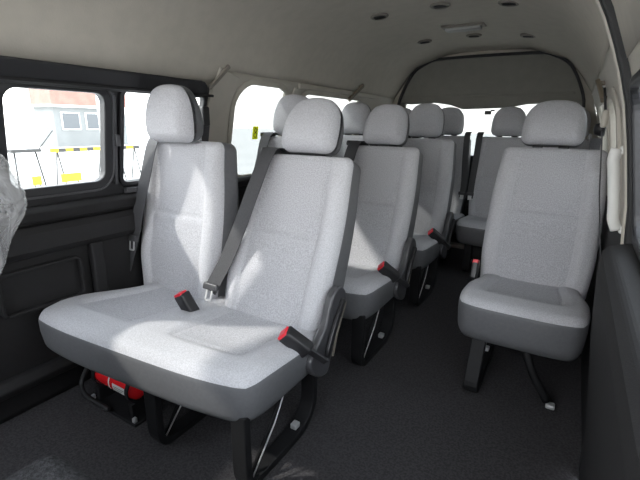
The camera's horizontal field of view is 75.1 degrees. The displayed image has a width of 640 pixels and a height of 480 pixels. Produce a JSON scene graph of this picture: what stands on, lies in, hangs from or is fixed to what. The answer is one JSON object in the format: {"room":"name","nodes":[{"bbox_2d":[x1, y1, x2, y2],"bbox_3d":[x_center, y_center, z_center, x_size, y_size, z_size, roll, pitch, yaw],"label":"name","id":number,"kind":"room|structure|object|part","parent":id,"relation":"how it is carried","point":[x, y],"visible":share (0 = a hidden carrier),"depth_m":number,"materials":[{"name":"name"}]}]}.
{"room":"vehicle interior","nodes":[
{"label":"vehicle interior","id":0,"kind":"room"},
{"bbox_2d":[0,186,246,423],"bbox_3d":[-0.711,0.119,2.079,0.032,0.721,4.950,10,18,30],"label":"wall","id":1,"kind":"structure","parent":0,"point":[23,348],"depth_m":1.55,"materials":[{"name":"black plastic"}]},
{"bbox_2d":[0,356,78,401],"bbox_3d":[-0.889,0.436,1.792,0.044,0.060,4.150,10,18,30],"label":"trim","id":2,"kind":"structure","parent":1,"relation":"attached to","point":[10,387],"depth_m":1.52,"materials":[{"name":"black plastic"}]},
{"bbox_2d":[0,255,86,318],"bbox_3d":[-1.009,0.167,1.522,0.022,0.162,0.292,10,18,30],"label":"trim","id":3,"kind":"structure","parent":1,"relation":"attached to","point":[82,291],"depth_m":1.51,"materials":[{"name":"black plastic"}]},
{"bbox_2d":[0,208,143,263],"bbox_3d":[-1.246,0.109,1.080,0.040,0.110,2.750,10,18,30],"label":"trim","id":4,"kind":"structure","parent":1,"relation":"attached to","point":[27,242],"depth_m":1.54,"materials":[{"name":"black plastic"}]},
{"bbox_2d":[87,241,108,292],"bbox_3d":[-0.898,0.131,1.691,0.036,0.260,0.050,10,18,30],"label":"trim","id":5,"kind":"structure","parent":1,"relation":"attached to","point":[95,249],"depth_m":1.67,"materials":[{"name":"black plastic"}]},
{"bbox_2d":[0,175,250,227],"bbox_3d":[-0.699,-0.216,1.920,0.049,0.052,4.850,10,18,30],"label":"trim","id":6,"kind":"structure","parent":1,"relation":"attached to","point":[32,214],"depth_m":1.54,"materials":[{"name":"black plastic"}]},
{"bbox_2d":[0,72,394,208],"bbox_3d":[-0.648,-0.493,1.875,0.154,0.572,4.950,10,18,30],"label":"wall","id":7,"kind":"structure","parent":0,"point":[111,189],"depth_m":1.73,"materials":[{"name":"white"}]},
{"bbox_2d":[0,82,120,199],"bbox_3d":[-0.908,-0.354,1.466,0.117,0.399,0.424,10,18,30],"label":"window","id":8,"kind":"structure","parent":7,"relation":"in","point":[109,139],"depth_m":1.55,"materials":[{"name":"black"}]},
{"bbox_2d":[0,55,213,97],"bbox_3d":[-1.199,-0.400,0.834,0.051,0.075,2.618,10,18,30],"label":"trim","id":9,"kind":"structure","parent":7,"relation":"attached to","point":[9,66],"depth_m":1.43,"materials":[{"name":"black plastic"}]},
{"bbox_2d":[113,92,206,192],"bbox_3d":[-0.691,-0.438,1.827,0.108,0.421,0.468,10,18,30],"label":"window","id":10,"kind":"structure","parent":7,"relation":"in","point":[119,120],"depth_m":1.67,"materials":[{"name":"black"}]},
{"bbox_2d":[200,106,209,140],"bbox_3d":[-0.553,-0.412,2.013,0.050,0.445,0.045,10,18,30],"label":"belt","id":11,"kind":"object","parent":7,"relation":"attached to","point":[204,109],"visible":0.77,"depth_m":1.96,"materials":[{"name":"black fabric"}]},
{"bbox_2d":[208,64,230,89],"bbox_3d":[-0.468,-0.758,1.937,0.115,0.116,0.021,-10,19,-34],"label":"trim","id":12,"kind":"structure","parent":7,"relation":"attached to","point":[225,70],"depth_m":1.93,"materials":[{"name":"grey plastic"}]},
{"bbox_2d":[207,67,239,142],"bbox_3d":[-0.492,-0.562,2.078,0.140,0.541,0.178,10,18,30],"label":"trim","id":13,"kind":"structure","parent":7,"relation":"attached to","point":[219,105],"depth_m":2.04,"materials":[{"name":"plastic"}]},
{"bbox_2d":[226,79,288,176],"bbox_3d":[-0.340,-0.615,2.360,0.137,0.535,0.505,10,18,30],"label":"window","id":14,"kind":"structure","parent":7,"relation":"in","point":[254,103],"depth_m":2.31,"materials":[{"name":"glass"}]},
{"bbox_2d":[252,126,258,138],"bbox_3d":[-0.367,-0.609,2.364,0.014,0.071,0.046,10,18,30],"label":"window sticker","id":15,"kind":"object","parent":14,"relation":"attached to","point":[255,128],"visible":1,"depth_m":2.36,"materials":[{"name":"yellow paper"}]},
{"bbox_2d":[292,87,301,94],"bbox_3d":[-0.182,-0.682,2.597,0.122,0.501,0.080,10,18,30],"label":"trim","id":16,"kind":"structure","parent":7,"relation":"attached to","point":[297,91],"depth_m":2.50,"materials":[{"name":"plastic"}]},
{"bbox_2d":[302,90,361,134],"bbox_3d":[0.060,-0.788,3.004,0.131,0.505,0.890,10,18,30],"label":"window","id":17,"kind":"structure","parent":7,"relation":"in","point":[341,100],"depth_m":2.91,"materials":[{"name":"glass"}]},
{"bbox_2d":[298,83,374,98],"bbox_3d":[0.159,-1.045,2.946,0.018,0.030,1.100,10,18,30],"label":"trim","id":18,"kind":"structure","parent":7,"relation":"attached to","point":[300,85],"depth_m":2.80,"materials":[{"name":"plastic"}]},
{"bbox_2d":[0,247,581,479],"bbox_3d":[0.054,0.620,1.735,1.840,0.040,4.950,10,18,30],"label":"floor","id":19,"kind":"structure","parent":0,"point":[407,413],"depth_m":1.49,"materials":[{"name":"carpet"}]},
{"bbox_2d":[0,154,27,274],"bbox_3d":[-0.887,0.379,0.547,0.520,1.015,0.863,10,18,30],"label":"seat","id":20,"kind":"object","parent":19,"relation":"on","point":[15,194],"visible":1,"depth_m":0.65,"materials":[{"name":"fabric"}]},
{"bbox_2d":[4,455,92,479],"bbox_3d":[-0.389,0.631,0.654,0.290,0.505,0.170,10,18,30],"label":"seat","id":21,"kind":"object","parent":19,"relation":"on","point":[52,467],"visible":1,"depth_m":0.66,"materials":[{"name":"grey fabric"}]},
{"bbox_2d":[79,368,162,426],"bbox_3d":[-0.787,0.538,1.579,0.380,0.178,0.140,10,18,30],"label":"fire extinguisher","id":22,"kind":"object","parent":19,"relation":"on","point":[126,402],"visible":0.68,"depth_m":1.53,"materials":[{"name":"red paint"}]},
{"bbox_3d":[-0.740,0.624,1.585,0.280,0.012,0.120,10,18,30],"label":"bracket plate","id":23,"kind":"part","parent":22,"relation":"part of","materials":[{"name":"black paint"}]},
{"bbox_2d":[39,84,360,479],"bbox_3d":[-0.429,0.040,1.527,1.071,1.184,0.807,6,16,19],"label":"seat","id":24,"kind":"object","parent":19,"relation":"on","point":[233,309],"visible":1,"depth_m":1.50,"materials":[{"name":"fabric"}]},
{"bbox_3d":[-0.816,0.021,1.806,0.033,0.051,0.003,10,10,30],"label":"tongue plate","id":25,"kind":"part","parent":24,"relation":"part of","materials":[{"name":"silver metal"}]},
{"bbox_3d":[-0.457,0.528,1.486,0.055,0.264,0.346,10,18,30],"label":"leg","id":26,"kind":"part","parent":24,"relation":"part of","materials":[{"name":"black paint"}]},
{"bbox_2d":[39,282,316,388],"bbox_3d":[-0.497,0.280,1.481,0.965,0.049,0.532,10,18,30],"label":"seat cushion","id":27,"kind":"object","parent":24,"relation":"on","point":[220,340],"depth_m":1.37,"materials":[{"name":"fabric"}]},
{"bbox_3d":[-0.587,-0.067,1.728,0.453,0.685,0.063,10,10,30],"label":"backrest","id":28,"kind":"part","parent":24,"relation":"part of","materials":[{"name":"fabric"}]},
{"bbox_3d":[-0.427,0.209,1.596,0.033,0.051,0.003,10,-4,30],"label":"tongue plate","id":29,"kind":"part","parent":24,"relation":"part of","materials":[{"name":"silver metal"}]},
{"bbox_3d":[-0.132,0.572,1.343,0.055,0.264,0.386,10,18,30],"label":"leg","id":30,"kind":"part","parent":24,"relation":"part of","materials":[{"name":"black paint"}]},
{"bbox_3d":[-0.136,0.008,1.540,0.453,0.685,0.063,10,-4,30],"label":"backrest","id":31,"kind":"part","parent":24,"relation":"part of","materials":[{"name":"fabric"}]},
{"bbox_3d":[0.053,0.296,1.404,0.018,0.177,0.128,10,18,30],"label":"recliner lever","id":32,"kind":"part","parent":24,"relation":"part of","materials":[{"name":"black plastic"}]},
{"bbox_2d":[255,94,422,365],"bbox_3d":[-0.043,-0.133,2.138,1.072,1.201,0.783,6,16,18],"label":"seat","id":33,"kind":"object","parent":19,"relation":"on","point":[383,250],"visible":0.36,"depth_m":2.10,"materials":[{"name":"fabric"}]},
{"bbox_3d":[-0.199,-0.234,2.348,0.453,0.685,0.063,10,11,30],"label":"backrest","id":34,"kind":"part","parent":33,"relation":"part of","materials":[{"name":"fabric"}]},
{"bbox_2d":[343,262,398,294],"bbox_3d":[-0.107,0.112,2.106,0.965,0.049,0.532,10,18,30],"label":"seat cushion","id":35,"kind":"object","parent":33,"relation":"on","point":[362,278],"depth_m":1.87,"materials":[{"name":"fabric"}]},
{"bbox_3d":[0.259,0.404,1.967,0.055,0.264,0.386,10,18,30],"label":"leg","id":36,"kind":"part","parent":33,"relation":"part of","materials":[{"name":"black paint"}]},
{"bbox_3d":[0.249,-0.161,2.156,0.453,0.685,0.063,10,-2,30],"label":"backrest","id":37,"kind":"part","parent":33,"relation":"part of","materials":[{"name":"fabric"}]},
{"bbox_3d":[0.443,0.128,2.029,0.018,0.177,0.128,10,18,30],"label":"recliner lever","id":38,"kind":"part","parent":33,"relation":"part of","materials":[{"name":"black plastic"}]},
{"bbox_2d":[330,102,455,305],"bbox_3d":[0.338,-0.297,2.749,1.094,1.197,0.726,10,18,30],"label":"seat","id":39,"kind":"object","parent":19,"relation":"on","point":[434,223],"visible":0.35,"depth_m":2.68,"materials":[{"name":"fabric"}]},
{"bbox_3d":[0.196,-0.404,2.981,0.453,0.685,0.063,10,10,30],"label":"backrest","id":40,"kind":"part","parent":39,"relation":"part of","materials":[{"name":"fabric"}]},
{"bbox_3d":[0.651,0.235,2.595,0.055,0.264,0.386,10,18,30],"label":"leg","id":41,"kind":"part","parent":39,"relation":"part of","materials":[{"name":"black paint"}]},
{"bbox_2d":[413,233,437,250],"bbox_3d":[0.285,-0.057,2.734,0.965,0.049,0.532,10,18,30],"label":"seat cushion","id":42,"kind":"object","parent":39,"relation":"on","point":[424,241],"depth_m":2.47,"materials":[{"name":"fabric"}]},
{"bbox_3d":[0.624,-0.332,2.754,0.453,0.685,0.063,10,6,30],"label":"backrest","id":43,"kind":"part","parent":39,"relation":"part of","materials":[{"name":"fabric"}]},
{"bbox_3d":[0.836,-0.041,2.657,0.018,0.177,0.128,10,18,30],"label":"recliner lever","id":44,"kind":"part","parent":39,"relation":"part of","materials":[{"name":"black plastic"}]},
{"bbox_2d":[404,107,471,261],"bbox_3d":[0.736,-0.471,3.407,0.878,1.193,0.683,10,18,30],"label":"seat","id":45,"kind":"object","parent":19,"relation":"on","point":[454,117],"visible":0.16,"depth_m":3.33,"materials":[{"name":"fabric"}]},
{"bbox_3d":[0.705,-0.021,3.497,0.710,0.230,0.300,10,18,30],"label":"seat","id":46,"kind":"part","parent":45,"relation":"part of","materials":[{"name":"black plastic"}]},
{"bbox_3d":[0.987,-0.515,3.423,0.407,0.685,0.063,10,8,30],"label":"backrest","id":47,"kind":"part","parent":45,"relation":"part of","materials":[{"name":"fabric"}]},
{"bbox_2d":[454,213,463,219],"bbox_3d":[0.687,-0.237,3.401,0.864,0.049,0.514,10,18,30],"label":"seat cushion","id":48,"kind":"object","parent":45,"relation":"on","point":[457,216],"depth_m":3.26,"materials":[{"name":"fabric"}]},
{"bbox_2d":[455,107,590,271],"bbox_3d":[1.469,-0.344,2.982,0.828,1.193,0.683,10,18,30],"label":"seat","id":49,"kind":"object","parent":19,"relation":"on","point":[508,121],"visible":0.31,"depth_m":3.16,"materials":[{"name":"fabric"}]},
{"bbox_3d":[1.168,0.078,3.186,0.055,0.264,0.386,10,18,30],"label":"leg","id":50,"kind":"part","parent":49,"relation":"part of","materials":[{"name":"black paint"}]},
{"bbox_2d":[457,215,486,229],"bbox_3d":[1.428,-0.108,2.973,0.814,0.049,0.514,10,18,30],"label":"seat cushion","id":51,"kind":"object","parent":49,"relation":"on","point":[470,222],"depth_m":2.96,"materials":[{"name":"fabric"}]},
{"bbox_3d":[1.446,0.107,3.068,0.660,0.230,0.300,10,18,30],"label":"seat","id":52,"kind":"part","parent":49,"relation":"part of","materials":[{"name":"black plastic"}]},
{"bbox_3d":[1.377,-0.447,3.197,0.407,0.685,0.063,10,8,30],"label":"backrest","id":53,"kind":"part","parent":49,"relation":"part of","materials":[{"name":"fabric"}]},
{"bbox_3d":[1.728,-0.386,2.994,0.407,0.685,0.063,10,8,30],"label":"backrest","id":54,"kind":"part","parent":49,"relation":"part of","materials":[{"name":"fabric"}]},
{"bbox_2d":[458,100,607,409],"bbox_3d":[0.933,-0.013,1.809,0.505,1.170,0.873,10,18,30],"label":"seat","id":55,"kind":"object","parent":19,"relation":"on","point":[540,247],"visible":0.99,"depth_m":1.86,"materials":[{"name":"fabric"}]},
{"bbox_3d":[0.718,0.447,1.827,0.055,0.268,0.461,10,18,30],"label":"leg","id":56,"kind":"part","parent":55,"relation":"part of","materials":[{"name":"black paint"}]},
{"bbox_2d":[460,273,589,327],"bbox_3d":[0.871,0.220,1.764,0.464,0.049,0.514,10,18,30],"label":"seat cushion","id":57,"kind":"object","parent":55,"relation":"on","point":[531,300],"depth_m":1.66,"materials":[{"name":"fabric"}]},
{"bbox_3d":[0.823,0.503,1.598,0.140,0.234,0.043,14,20,39],"label":"leg","id":58,"kind":"part","parent":55,"relation":"part of","materials":[{"name":"black paint"}]},
{"bbox_3d":[1.024,-0.092,1.923,0.474,0.697,0.063,10,-2,30],"label":"backrest","id":59,"kind":"part","parent":55,"relation":"part of","materials":[{"name":"fabric"}]},
{"bbox_2d":[0,0,639,97],"bbox_3d":[0.262,-0.859,1.650,1.634,0.464,4.222,10,18,30],"label":"ceiling","id":60,"kind":"structure","parent":0,"point":[336,44],"depth_m":1.95,"materials":[{"name":"grey fabric"}]},
{"bbox_2d":[347,84,363,101],"bbox_3d":[0.265,-1.093,3.087,0.163,0.134,0.041,-12,20,-38],"label":"grip","id":61,"kind":"object","parent":60,"relation":"attached to","point":[360,87],"visible":0.96,"depth_m":3.07,"materials":[{"name":"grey plastic"}]},
{"bbox_2d":[370,13,388,19],"bbox_3d":[0.324,-1.222,2.275,0.100,0.024,0.100,6,16,19],"label":"ceiling vent","id":62,"kind":"object","parent":60,"relation":"in","point":[379,16],"visible":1,"depth_m":2.26,"materials":[{"name":"grey plastic"}]},
{"bbox_2d":[417,39,431,43],"bbox_3d":[0.737,-1.400,2.936,0.100,0.024,0.100,6,16,19],"label":"ceiling vent","id":63,"kind":"object","parent":60,"relation":"in","point":[426,41],"visible":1,"depth_m":2.92,"materials":[{"name":"grey plastic"}]},
{"bbox_2d":[430,2,449,9],"bbox_3d":[0.607,-1.187,2.107,0.100,0.015,0.100,10,18,30],"label":"ceiling vent","id":64,"kind":"object","parent":60,"relation":"in","point":[438,5],"visible":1,"depth_m":2.09,"materials":[{"name":"grey plastic"}]},
{"bbox_2d":[441,22,486,32],"bbox_3d":[0.875,-1.293,2.540,0.250,0.030,0.100,10,18,30],"label":"recessed light","id":65,"kind":"object","parent":60,"relation":"in","point":[470,26],"visible":1,"depth_m":2.51,"materials":[{"name":"grey plastic"}]},
{"bbox_2d":[466,33,481,37],"bbox_3d":[1.030,-1.369,2.785,0.100,0.015,0.100,10,18,30],"label":"ceiling vent","id":66,"kind":"object","parent":60,"relation":"in","point":[472,35],"visible":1,"depth_m":2.76,"materials":[{"name":"grey plastic"}]},
{"bbox_2d":[498,0,518,6],"bbox_3d":[0.895,-1.123,1.969,0.100,0.025,0.100,15,21,41],"label":"ceiling vent","id":67,"kind":"object","parent":60,"relation":"in","point":[506,3],"visible":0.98,"depth_m":1.96,"materials":[{"name":"grey plastic"}]},
{"bbox_2d":[520,33,534,37],"bbox_3d":[1.333,-1.307,2.662,0.100,0.025,0.100,15,21,41],"label":"ceiling vent","id":68,"kind":"object","parent":60,"relation":"in","point":[523,35],"visible":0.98,"depth_m":2.65,"materials":[{"name":"grey plastic"}]},
{"bbox_2d":[393,49,597,138],"bbox_3d":[1.343,-0.731,3.560,1.770,1.620,0.080,10,18,30],"label":"wall","id":69,"kind":"structure","parent":0,"point":[589,105],"depth_m":3.07,"materials":[{"name":"grey plastic"}]},
{"bbox_2d":[450,242,463,248],"bbox_3d":[1.287,0.058,3.699,1.500,0.026,0.100,10,18,30],"label":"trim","id":70,"kind":"structure","parent":69,"relation":"attached to","point":[453,244],"depth_m":3.70,"materials":[{"name":"plastic"}]},
{"bbox_2d":[397,51,584,107],"bbox_3d":[1.319,-0.717,3.521,1.518,1.583,0.030,10,18,30],"label":"trim","id":71,"kind":"structure","parent":69,"relation":"attached to","point":[570,64],"depth_m":3.25,"materials":[{"name":"black rubber"}]},
{"bbox_2d":[400,54,585,242],"bbox_3d":[1.343,-0.718,3.563,1.520,1.632,0.060,10,18,30],"label":"door","id":72,"kind":"structure","parent":69,"relation":"in","point":[479,87],"depth_m":3.39,"materials":[{"name":"plastic"},{"name":"painted metal"},{"name":"tinted glass"}]},
{"bbox_3d":[1.341,-0.327,3.676,1.520,0.820,0.050,10,18,30],"label":"trim","id":73,"kind":"part","parent":72,"relation":"part of","materials":[{"name":"black plastic"}]},
{"bbox_3d":[1.354,-0.937,3.516,1.460,0.500,0.006,10,18,30],"label":"glass","id":74,"kind":"part","parent":72,"relation":"part of","materials":[{"name":"clear glass"}]},
{"bbox_2d":[581,195,620,445],"bbox_3d":[1.462,0.114,2.201,0.032,0.721,2.500,10,18,30],"label":"wall","id":75,"kind":"structure","parent":0,"point":[608,237],"depth_m":1.76,"materials":[{"name":"black plastic"}]},
{"bbox_2d":[592,45,623,223],"bbox_3d":[1.416,-0.517,2.060,0.154,0.572,2.500,10,18,30],"label":"wall","id":76,"kind":"structure","parent":0,"point":[607,73],"depth_m":1.40,"materials":[{"name":"plastic"}]},
{"bbox_2d":[587,123,605,149],"bbox_3d":[1.290,-0.069,2.030,0.104,0.974,0.064,10,18,30],"label":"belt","id":77,"kind":"object","parent":76,"relation":"attached to","point":[595,143],"visible":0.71,"depth_m":1.93,"materials":[{"name":"black fabric"}]},
{"bbox_2d":[595,79,606,102],"bbox_3d":[1.166,-0.617,1.720,0.040,0.100,0.104,4,16,11],"label":"grip","id":78,"kind":"object","parent":76,"relation":"attached to","point":[599,83],"visible":0.66,"depth_m":1.71,"materials":[{"name":"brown plastic"}]},
{"bbox_2d":[597,99,609,153],"bbox_3d":[1.523,-0.536,2.230,0.110,0.435,0.935,10,18,30],"label":"window","id":79,"kind":"structure","parent":76,"relation":"in","point":[606,141],"depth_m":2.39,"materials":[{"name":"glass"}]},
{"bbox_3d":[1.532,-0.535,2.225,0.090,0.416,0.916,10,18,30],"label":"glass","id":80,"kind":"part","parent":79,"relation":"part of","materials":[{"name":"glass"}]},
{"bbox_2d":[599,87,608,254],"bbox_3d":[0.973,-0.225,1.436,0.085,0.571,0.044,10,18,30],"label":"belt","id":81,"kind":"object","parent":76,"relation":"attached to","point":[605,114],"visible":0.99,"depth_m":1.40,"materials":[{"name":"woven fabric webbing"},{"name":"black plastic"},{"name":"metal"}]},
{"bbox_3d":[0.949,-0.470,1.385,0.022,0.072,0.008,10,18,30],"label":"anchor rod","id":82,"kind":"part","parent":81,"relation":"part of","materials":[{"name":"black plastic"}]},
{"bbox_2d":[579,0,632,470],"bbox_3d":[0.726,0.047,1.113,0.185,1.313,0.045,10,18,30],"label":"trim","id":83,"kind":"structure","parent":76,"relation":"attached to","point":[607,6],"depth_m":0.99,"materials":[{"name":"black rubber"}]},
{"bbox_2d":[595,0,626,243],"bbox_3d":[0.744,-0.179,1.089,0.183,0.863,0.020,10,18,30],"label":"trim","id":84,"kind":"structure","parent":76,"relation":"attached to","point":[597,2],"depth_m":1.04,"materials":[{"name":"plastic"}]},
{"bbox_2d":[607,87,621,201],"bbox_3d":[1.103,-0.344,1.553,0.103,0.415,0.415,10,18,30],"label":"window","id":85,"kind":"structure","parent":76,"relation":"in","point":[612,99],"depth_m":1.42,"materials":[{"name":"glass"}]},
{"bbox_2d":[607,145,622,233],"bbox_3d":[0.854,-0.143,1.194,0.079,0.250,0.032,10,18,30],"label":"handle","id":86,"kind":"object","parent":76,"relation":"attached to","point":[614,156],"visible":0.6,"depth_m":1.19,"materials":[{"name":"white plastic"}]},
{"bbox_3d":[-0.152,0.809,-0.383,0.032,0.721,1.150,10,18,30],"label":"wall","id":87,"kind":"structure","parent":0,"visible":0},
{"bbox_2d":[578,40,639,479],"bbox_3d":[0.433,0.299,0.572,0.126,1.210,1.260,10,18,30],"label":"door","id":88,"kind":"structure","parent":87,"relation":"in","point":[611,446],"depth_m":0.68,"materials":[{"name":"plastic"}]},
{"bbox_3d":[0.427,0.512,0.633,0.073,0.765,1.260,10,18,30],"label":"trim panel","id":89,"kind":"part","parent":88,"relation":"part of","materials":[{"name":"black plastic"}]},
{"bbox_2d":[629,69,639,260],"bbox_3d":[0.506,-0.075,0.595,0.096,0.382,0.962,10,18,30],"label":"window","id":90,"kind":"structure","parent":88,"relation":"attached to","point":[634,87],"depth_m":0.97,"materials":[{"name":"black"}]},
{"label":"outside","id":91,"kind":"structure","parent":0,"visible":0},
{"bbox_2d":[5,128,148,187],"bbox_3d":[-0.640,1.666,0.848,240.000,0.200,240.000,10,18,30],"label":"ground","id":92,"kind":"structure","parent":91,"point":[85,162],"depth_m":19.80,"materials":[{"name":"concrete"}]},
{"bbox_2d":[7,130,52,185],"bbox_3d":[-6.589,-1.754,9.666,0.269,1.531,0.998,10,18,30],"label":"trestle","id":93,"kind":"object","parent":92,"relation":"on","point":[13,151],"visible":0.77,"depth_m":9.44,"materials":[{"name":"grey paint"}]},
{"bbox_3d":[-6.784,-1.422,9.347,0.040,1.056,0.209,-8,18,-30],"label":"leg","id":94,"kind":"part","parent":93,"relation":"part of","materials":[{"name":"grey paint"}]},
{"bbox_3d":[-6.516,-1.538,9.777,0.209,1.056,0.040,2,16,3],"label":"leg","id":95,"kind":"part","parent":93,"relation":"part of","materials":[{"name":"grey paint"}]},
{"bbox_2d":[32,176,41,186],"bbox_3d":[-5.383,-0.862,8.005,0.083,0.726,0.188,10,18,30],"label":"board","id":96,"kind":"object","parent":92,"relation":"on","point":[36,180],"visible":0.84,"depth_m":7.92,"materials":[{"name":"yellow paint"}]},
{"bbox_2d":[61,172,81,183],"bbox_3d":[-5.047,-1.006,8.543,0.083,0.727,0.428,10,18,30],"label":"board","id":97,"kind":"object","parent":92,"relation":"on","point":[68,177],"visible":0.83,"depth_m":8.46,"materials":[{"name":"yellow paint"}]},
{"bbox_2d":[49,147,100,184],"bbox_3d":[-6.068,-1.793,10.625,0.593,1.109,1.400,10,18,30],"label":"striped barrier","id":98,"kind":"object","parent":92,"relation":"on","point":[56,150],"visible":0.63,"depth_m":10.26,"materials":[{"name":"yellow metal"}]},
{"bbox_3d":[-6.472,-1.672,10.245,0.313,1.069,0.036,10,18,30],"label":"leg","id":99,"kind":"part","parent":98,"relation":"part of","materials":[{"name":"grey paint"}]},
{"bbox_3d":[-6.233,-1.631,10.107,0.313,1.069,0.036,10,18,30],"label":"leg","id":100,"kind":"part","parent":98,"relation":"part of","materials":[{"name":"grey paint"}]},
{"bbox_2d":[28,89,128,146],"bbox_3d":[-17.747,-10.153,30.850,2.900,6.100,5.800,10,18,30],"label":"building","id":101,"kind":"structure","parent":92,"relation":"on","point":[72,117],"depth_m":29.22,"materials":[{"name":"paint"}]},
{"bbox_3d":[-17.451,-8.347,29.216,0.030,1.040,1.140,10,18,30],"label":"pane","id":102,"kind":"part","parent":101,"relation":"part of","materials":[{"name":"grey glass"}]},
{"bbox_3d":[-17.750,-9.864,30.930,2.900,0.160,5.800,10,18,30],"label":"cornice","id":103,"kind":"part","parent":101,"relation":"part of","materials":[{"name":"white plastic"}]},
{"bbox_3d":[-16.573,-8.725,30.622,0.030,1.040,1.140,10,18,30],"label":"pane","id":104,"kind":"part","parent":101,"relation":"part of","materials":[{"name":"grey glass"}]},
{"bbox_2d":[95,95,99,128],"bbox_3d":[-11.030,-7.513,20.531,0.171,6.700,0.180,10,18,30],"label":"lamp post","id":105,"kind":"object","parent":92,"relation":"on","point":[97,99],"visible":0.02,"depth_m":20.72,"materials":[{"name":"white metal"}]},
{"bbox_2d":[124,145,140,179],"bbox_3d":[-5.396,-2.083,11.700,0.593,1.109,0.800,10,18,30],"label":"striped barrier","id":106,"kind":"object","parent":92,"relation":"on","point":[133,147],"visible":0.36,"depth_m":11.80,"materials":[{"name":"metal"}]},
{"bbox_3d":[-5.388,-2.139,11.982,0.313,1.069,0.036,10,18,30],"label":"leg","id":107,"kind":"part","parent":106,"relation":"part of","materials":[{"name":"grey paint"}]},
{"bbox_3d":[-5.148,-2.098,11.843,0.313,1.069,0.036,10,18,30],"label":"leg","id":108,"kind":"part","parent":106,"relation":"part of","materials":[{"name":"grey paint"}]}
]}

